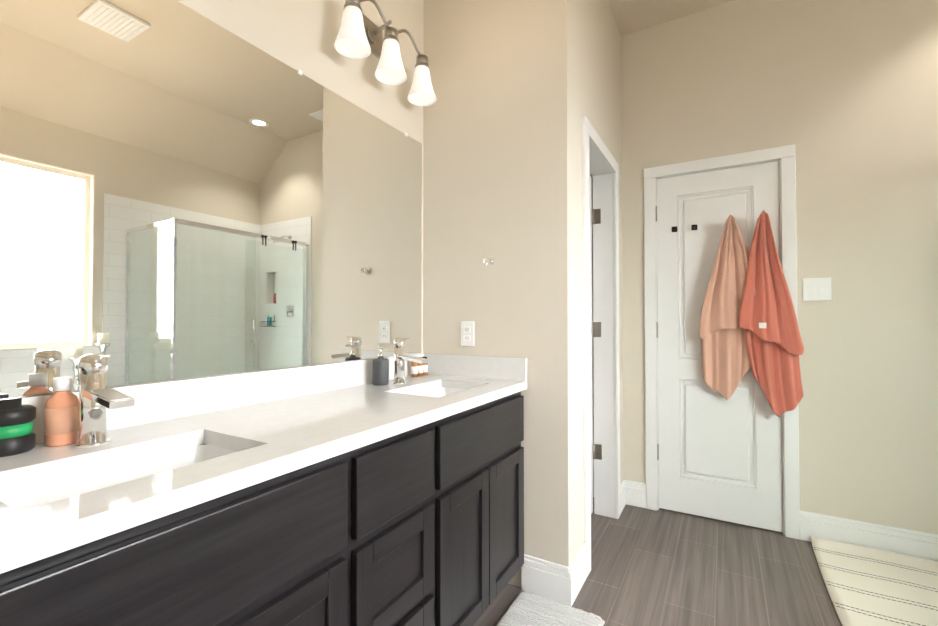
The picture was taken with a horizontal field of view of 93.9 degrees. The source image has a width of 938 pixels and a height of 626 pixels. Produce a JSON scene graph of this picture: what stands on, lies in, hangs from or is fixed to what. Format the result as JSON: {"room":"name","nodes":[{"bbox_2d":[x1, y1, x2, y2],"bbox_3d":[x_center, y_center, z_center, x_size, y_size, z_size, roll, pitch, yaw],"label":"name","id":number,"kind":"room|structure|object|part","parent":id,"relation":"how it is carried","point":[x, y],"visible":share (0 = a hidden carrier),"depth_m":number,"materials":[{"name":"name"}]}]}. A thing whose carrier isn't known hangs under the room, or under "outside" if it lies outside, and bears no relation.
{"room":"bathroom","nodes":[
{"label":"bathroom","id":0,"kind":"room"},
{"bbox_2d":[9,0,424,397],"bbox_3d":[-0.886,-0.317,1.185,0.120,3.000,4.930,-1,-1,30],"label":"wall","id":1,"kind":"structure","parent":0,"point":[301,34],"depth_m":1.70,"materials":[{"name":"beige paint"}]},
{"bbox_2d":[0,0,421,396],"bbox_3d":[-0.764,-0.342,1.263,0.008,1.048,2.106,-1,-1,30],"label":"mirror","id":2,"kind":"object","parent":1,"relation":"attached to","point":[186,191],"visible":1,"depth_m":1.21,"materials":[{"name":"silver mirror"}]},
{"bbox_2d":[19,357,410,440],"bbox_3d":[-0.760,0.234,1.249,0.018,0.100,2.144,-1,-1,30],"label":"backsplash","id":3,"kind":"structure","parent":1,"relation":"attached to","point":[156,401],"depth_m":1.30,"materials":[{"name":"white stone"}]},
{"bbox_2d":[334,0,436,105],"bbox_3d":[-0.364,-1.123,1.788,0.187,0.298,0.638,-1,-1,30],"label":"sconce","id":4,"kind":"object","parent":1,"relation":"attached to","point":[360,35],"visible":1,"depth_m":1.78,"materials":[{"name":"white glass"}]},
{"bbox_3d":[-0.430,-1.047,1.619,0.132,0.141,0.132,-1,-1,30],"label":"lamp shade","id":5,"kind":"part","parent":4,"relation":"part of","materials":[{"name":"white glass"}]},
{"bbox_2d":[344,0,361,11],"bbox_3d":[-0.430,-1.142,1.621,0.066,0.051,0.066,-1,-1,30],"label":"socket","id":6,"kind":"object","parent":4,"relation":"attached to","point":[349,4],"depth_m":1.59,"materials":[{"name":"silver metal"}]},
{"bbox_3d":[-0.430,-1.043,1.619,0.052,0.088,0.052,-1,-1,30],"label":"bulb","id":7,"kind":"part","parent":4,"relation":"part of","materials":[{"name":"white glass"}]},
{"bbox_3d":[-0.405,-1.195,1.774,0.132,0.154,0.572,-1,-1,30],"label":"arm","id":8,"kind":"part","parent":4,"relation":"part of"},
{"bbox_2d":[383,27,398,42],"bbox_3d":[-0.322,-1.139,1.807,0.066,0.051,0.066,-1,-1,30],"label":"socket","id":9,"kind":"object","parent":4,"relation":"attached to","point":[390,33],"depth_m":1.78,"materials":[{"name":"silver metal"}]},
{"bbox_3d":[-0.322,-1.044,1.805,0.132,0.141,0.132,-1,-1,30],"label":"lamp shade","id":10,"kind":"part","parent":4,"relation":"part of","materials":[{"name":"white glass"}]},
{"bbox_2d":[415,54,428,67],"bbox_3d":[-0.213,-1.136,1.993,0.066,0.051,0.066,-1,-1,30],"label":"socket","id":11,"kind":"object","parent":4,"relation":"attached to","point":[421,60],"depth_m":1.97,"materials":[{"name":"silver metal"}]},
{"bbox_3d":[-0.213,-1.041,1.991,0.132,0.141,0.132,-1,-1,30],"label":"lamp shade","id":12,"kind":"part","parent":4,"relation":"part of","materials":[{"name":"white glass"}]},
{"bbox_2d":[425,0,532,587],"bbox_3d":[0.060,-0.302,2.095,0.600,3.000,0.120,-1,-1,30],"label":"wall","id":13,"kind":"structure","parent":0,"point":[479,125],"depth_m":2.03,"materials":[{"name":"beige paint"}]},
{"bbox_2d":[461,321,473,345],"bbox_3d":[-0.008,0.097,2.052,0.072,0.116,0.008,-1,-1,30],"label":"outlet","id":14,"kind":"object","parent":13,"relation":"attached to","point":[467,333],"visible":1,"depth_m":2.05,"materials":[{"name":"white plastic"}]},
{"bbox_2d":[428,353,526,380],"bbox_3d":[0.015,0.247,2.027,0.538,0.100,0.019,-1,-1,30],"label":"backsplash","id":15,"kind":"structure","parent":13,"relation":"attached to","point":[490,368],"depth_m":1.99,"materials":[{"name":"white stone"}]},
{"bbox_2d":[484,258,493,265],"bbox_3d":[0.087,-0.234,1.981,0.034,0.034,0.046,-1,-1,30],"label":"hook","id":16,"kind":"object","parent":13,"relation":"attached to","point":[489,261],"visible":1,"depth_m":1.99,"materials":[{"name":"silver metal"}]},
{"bbox_2d":[533,0,624,566],"bbox_3d":[0.642,-0.298,2.341,0.120,3.000,1.133,-1,-1,30],"label":"wall","id":17,"kind":"structure","parent":0,"point":[579,46],"depth_m":1.88,"materials":[{"name":"beige paint"}]},
{"bbox_2d":[590,176,601,513],"bbox_3d":[0.501,0.188,2.772,0.652,2.018,0.042,-1,-1,30],"label":"room door","id":18,"kind":"structure","parent":17,"relation":"in","point":[595,331],"depth_m":2.63,"materials":[{"name":"painted wood"},{"name":"brushed nickel"}]},
{"bbox_2d":[582,116,619,576],"bbox_3d":[0.660,0.149,2.349,0.140,2.105,0.730,-1,-1,30],"label":"door frame","id":19,"kind":"structure","parent":17,"relation":"attached to","point":[600,165],"depth_m":2.59,"materials":[{"name":"white wood"}]},
{"bbox_2d":[473,497,841,625],"bbox_3d":[0.463,1.200,0.376,3.240,0.060,4.930,-1,-1,30],"label":"floor","id":20,"kind":"structure","parent":0,"point":[650,567],"depth_m":1.98,"materials":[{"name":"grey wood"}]},
{"bbox_2d":[0,381,526,625],"bbox_3d":[-0.531,0.750,1.108,0.546,0.864,2.144,-1,-1,30],"label":"bathroom vanity","id":21,"kind":"object","parent":20,"relation":"on","point":[347,493],"depth_m":0.96,"materials":[{"name":"black"}]},
{"bbox_2d":[0,373,526,560],"bbox_3d":[-0.527,0.299,1.112,0.556,0.035,2.144,-1,-1,30],"label":"countertop","id":22,"kind":"structure","parent":21,"relation":"on","point":[289,430],"depth_m":0.94,"materials":[{"name":"white stone"}]},
{"bbox_2d":[0,397,35,456],"bbox_3d":[-0.916,0.224,0.869,0.080,0.106,0.080,-1,-1,30],"label":"jar","id":23,"kind":"object","parent":22,"relation":"on","point":[17,434],"visible":0.98,"depth_m":0.86,"materials":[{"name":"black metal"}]},
{"bbox_2d":[0,394,8,398],"bbox_3d":[-0.966,0.172,0.895,0.014,0.010,0.033,-1,-1,30],"label":"cap","id":24,"kind":"object","parent":23,"relation":"on","point":[2,396],"visible":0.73,"depth_m":0.90,"materials":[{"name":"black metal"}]},
{"bbox_2d":[44,377,78,446],"bbox_3d":[-0.867,0.208,0.934,0.055,0.140,0.055,-1,-1,30],"label":"lotion bottle","id":25,"kind":"object","parent":22,"relation":"on","point":[61,419],"visible":1,"depth_m":0.92,"materials":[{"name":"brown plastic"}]},
{"bbox_2d":[70,354,139,448],"bbox_3d":[-0.756,0.183,0.908,0.164,0.192,0.058,-1,-1,30],"label":"faucet","id":26,"kind":"object","parent":22,"relation":"on","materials":[{"name":"silver metal"}]},
{"bbox_2d":[0,437,247,508],"bbox_3d":[-0.631,0.371,0.830,0.246,0.142,0.385,-1,-1,30],"label":"sink","id":27,"kind":"object","parent":22,"relation":"in","point":[39,487],"depth_m":0.89,"materials":[{"name":"white ceramic"}]},
{"bbox_2d":[372,346,388,385],"bbox_3d":[-0.358,0.213,1.789,0.073,0.158,0.066,-1,-1,30],"label":"soap dispenser","id":28,"kind":"object","parent":22,"relation":"on","point":[380,370],"visible":1,"depth_m":1.76,"materials":[{"name":"grey plastic"}]},
{"bbox_2d":[388,337,427,384],"bbox_3d":[-0.244,0.197,1.798,0.164,0.192,0.059,-1,-1,30],"label":"faucet","id":29,"kind":"object","parent":22,"relation":"on","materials":[{"name":"silver metal"}]},
{"bbox_2d":[411,362,417,376],"bbox_3d":[-0.252,0.252,2.027,0.030,0.088,0.030,-1,-1,30],"label":"bottle","id":30,"kind":"object","parent":22,"relation":"on","point":[414,369],"visible":0.69,"depth_m":2.02,"materials":[{"name":"brown"}]},
{"bbox_2d":[418,357,422,375],"bbox_3d":[-0.232,0.253,2.062,0.030,0.088,0.030,-1,-1,30],"label":"bottle","id":31,"kind":"object","parent":22,"relation":"on","point":[420,369],"visible":0.5,"depth_m":2.05,"materials":[{"name":"brown"}]},
{"bbox_2d":[422,356,427,374],"bbox_3d":[-0.212,0.253,2.096,0.030,0.088,0.030,-1,-1,30],"label":"bottle","id":32,"kind":"object","parent":22,"relation":"on","point":[425,368],"visible":0.56,"depth_m":2.08,"materials":[{"name":"brown"}]},
{"bbox_2d":[408,385,471,396],"bbox_3d":[-0.114,0.386,1.720,0.246,0.142,0.385,-1,-1,30],"label":"sink","id":33,"kind":"object","parent":22,"relation":"in","point":[429,390],"depth_m":1.90,"materials":[{"name":"white ceramic"}]},
{"bbox_2d":[496,590,604,625],"bbox_3d":[0.166,1.171,1.418,0.354,0.030,0.836,-1,-1,30],"label":"rug","id":34,"kind":"object","parent":20,"relation":"on","point":[526,608],"visible":0.98,"depth_m":1.69,"materials":[{"name":"white fabric"}]},
{"bbox_2d":[811,536,937,625],"bbox_3d":[1.628,1.168,1.533,0.504,0.037,1.460,-1,-1,30],"label":"striped rug","id":35,"kind":"object","parent":20,"relation":"on","point":[867,586],"visible":1,"depth_m":1.91,"materials":[{"name":"beige fabric"}]},
{"bbox_2d":[608,0,735,35],"bbox_3d":[0.463,-1.645,0.422,3.240,0.568,4.930,-1,-1,30],"label":"ceiling","id":36,"kind":"structure","parent":0,"point":[631,16],"depth_m":2.60,"materials":[{"name":"beige paint"}]},
{"bbox_2d":[759,323,765,327],"bbox_3d":[1.570,0.067,2.342,0.034,0.030,0.002,-1,-1,30],"label":"label","id":37,"kind":"object","parent":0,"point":[762,325],"visible":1,"depth_m":2.34,"materials":[{"name":"white fabric"}]},
{"bbox_2d":[625,0,937,534],"bbox_3d":[1.680,-0.296,2.495,3.000,3.000,0.166,-1,-1,30],"label":"wall","id":38,"kind":"structure","parent":0,"point":[841,96],"depth_m":2.27,"materials":[{"name":"beige paint"}]},
{"bbox_2d":[657,161,782,533],"bbox_3d":[1.443,0.185,2.563,0.620,2.038,0.035,-1,-1,30],"label":"closet door","id":39,"kind":"structure","parent":38,"relation":"in","point":[720,457],"depth_m":2.58,"materials":[{"name":"white wood"}]},
{"bbox_2d":[655,206,658,459],"bbox_3d":[1.398,0.116,2.539,0.587,1.568,0.055,-1,-1,30],"label":"hardware piece","id":40,"kind":"object","parent":39,"relation":"attached to","point":[657,337],"visible":0.44,"depth_m":2.70,"materials":[{"name":"silver metal"}]},
{"bbox_2d":[691,225,696,229],"bbox_3d":[1.334,-0.510,2.593,0.032,0.032,0.043,-1,-1,30],"label":"hook","id":41,"kind":"object","parent":39,"relation":"attached to","point":[693,227],"depth_m":2.60,"materials":[{"name":"black metal"}]},
{"bbox_2d":[699,210,803,416],"bbox_3d":[1.528,0.005,2.394,0.483,1.108,0.116,-1,-1,30],"label":"towels","id":42,"kind":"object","parent":41,"relation":"hanging from","point":[747,292],"depth_m":2.38,"materials":[{"name":"orange"}]},
{"bbox_2d":[644,144,799,539],"bbox_3d":[1.458,0.151,2.586,0.765,2.110,0.138,-1,-1,30],"label":"door frame","id":43,"kind":"structure","parent":38,"relation":"attached to","point":[785,155],"depth_m":2.50,"materials":[{"name":"white wood"}]},
{"bbox_2d":[521,480,937,606],"bbox_3d":[1.233,1.121,1.972,1.660,0.150,1.159,-1,-1,30],"label":"baseboard","id":44,"kind":"structure","parent":38,"relation":"attached to","point":[559,583],"depth_m":2.12,"materials":[{"name":"white wood"}]},
{"bbox_2d":[803,278,830,300],"bbox_3d":[1.834,-0.125,2.307,0.118,0.118,0.010,-1,-1,30],"label":"switch plate","id":45,"kind":"object","parent":38,"relation":"attached to","point":[815,289],"visible":1,"depth_m":2.31,"materials":[{"name":"white plastic"}]}
]}

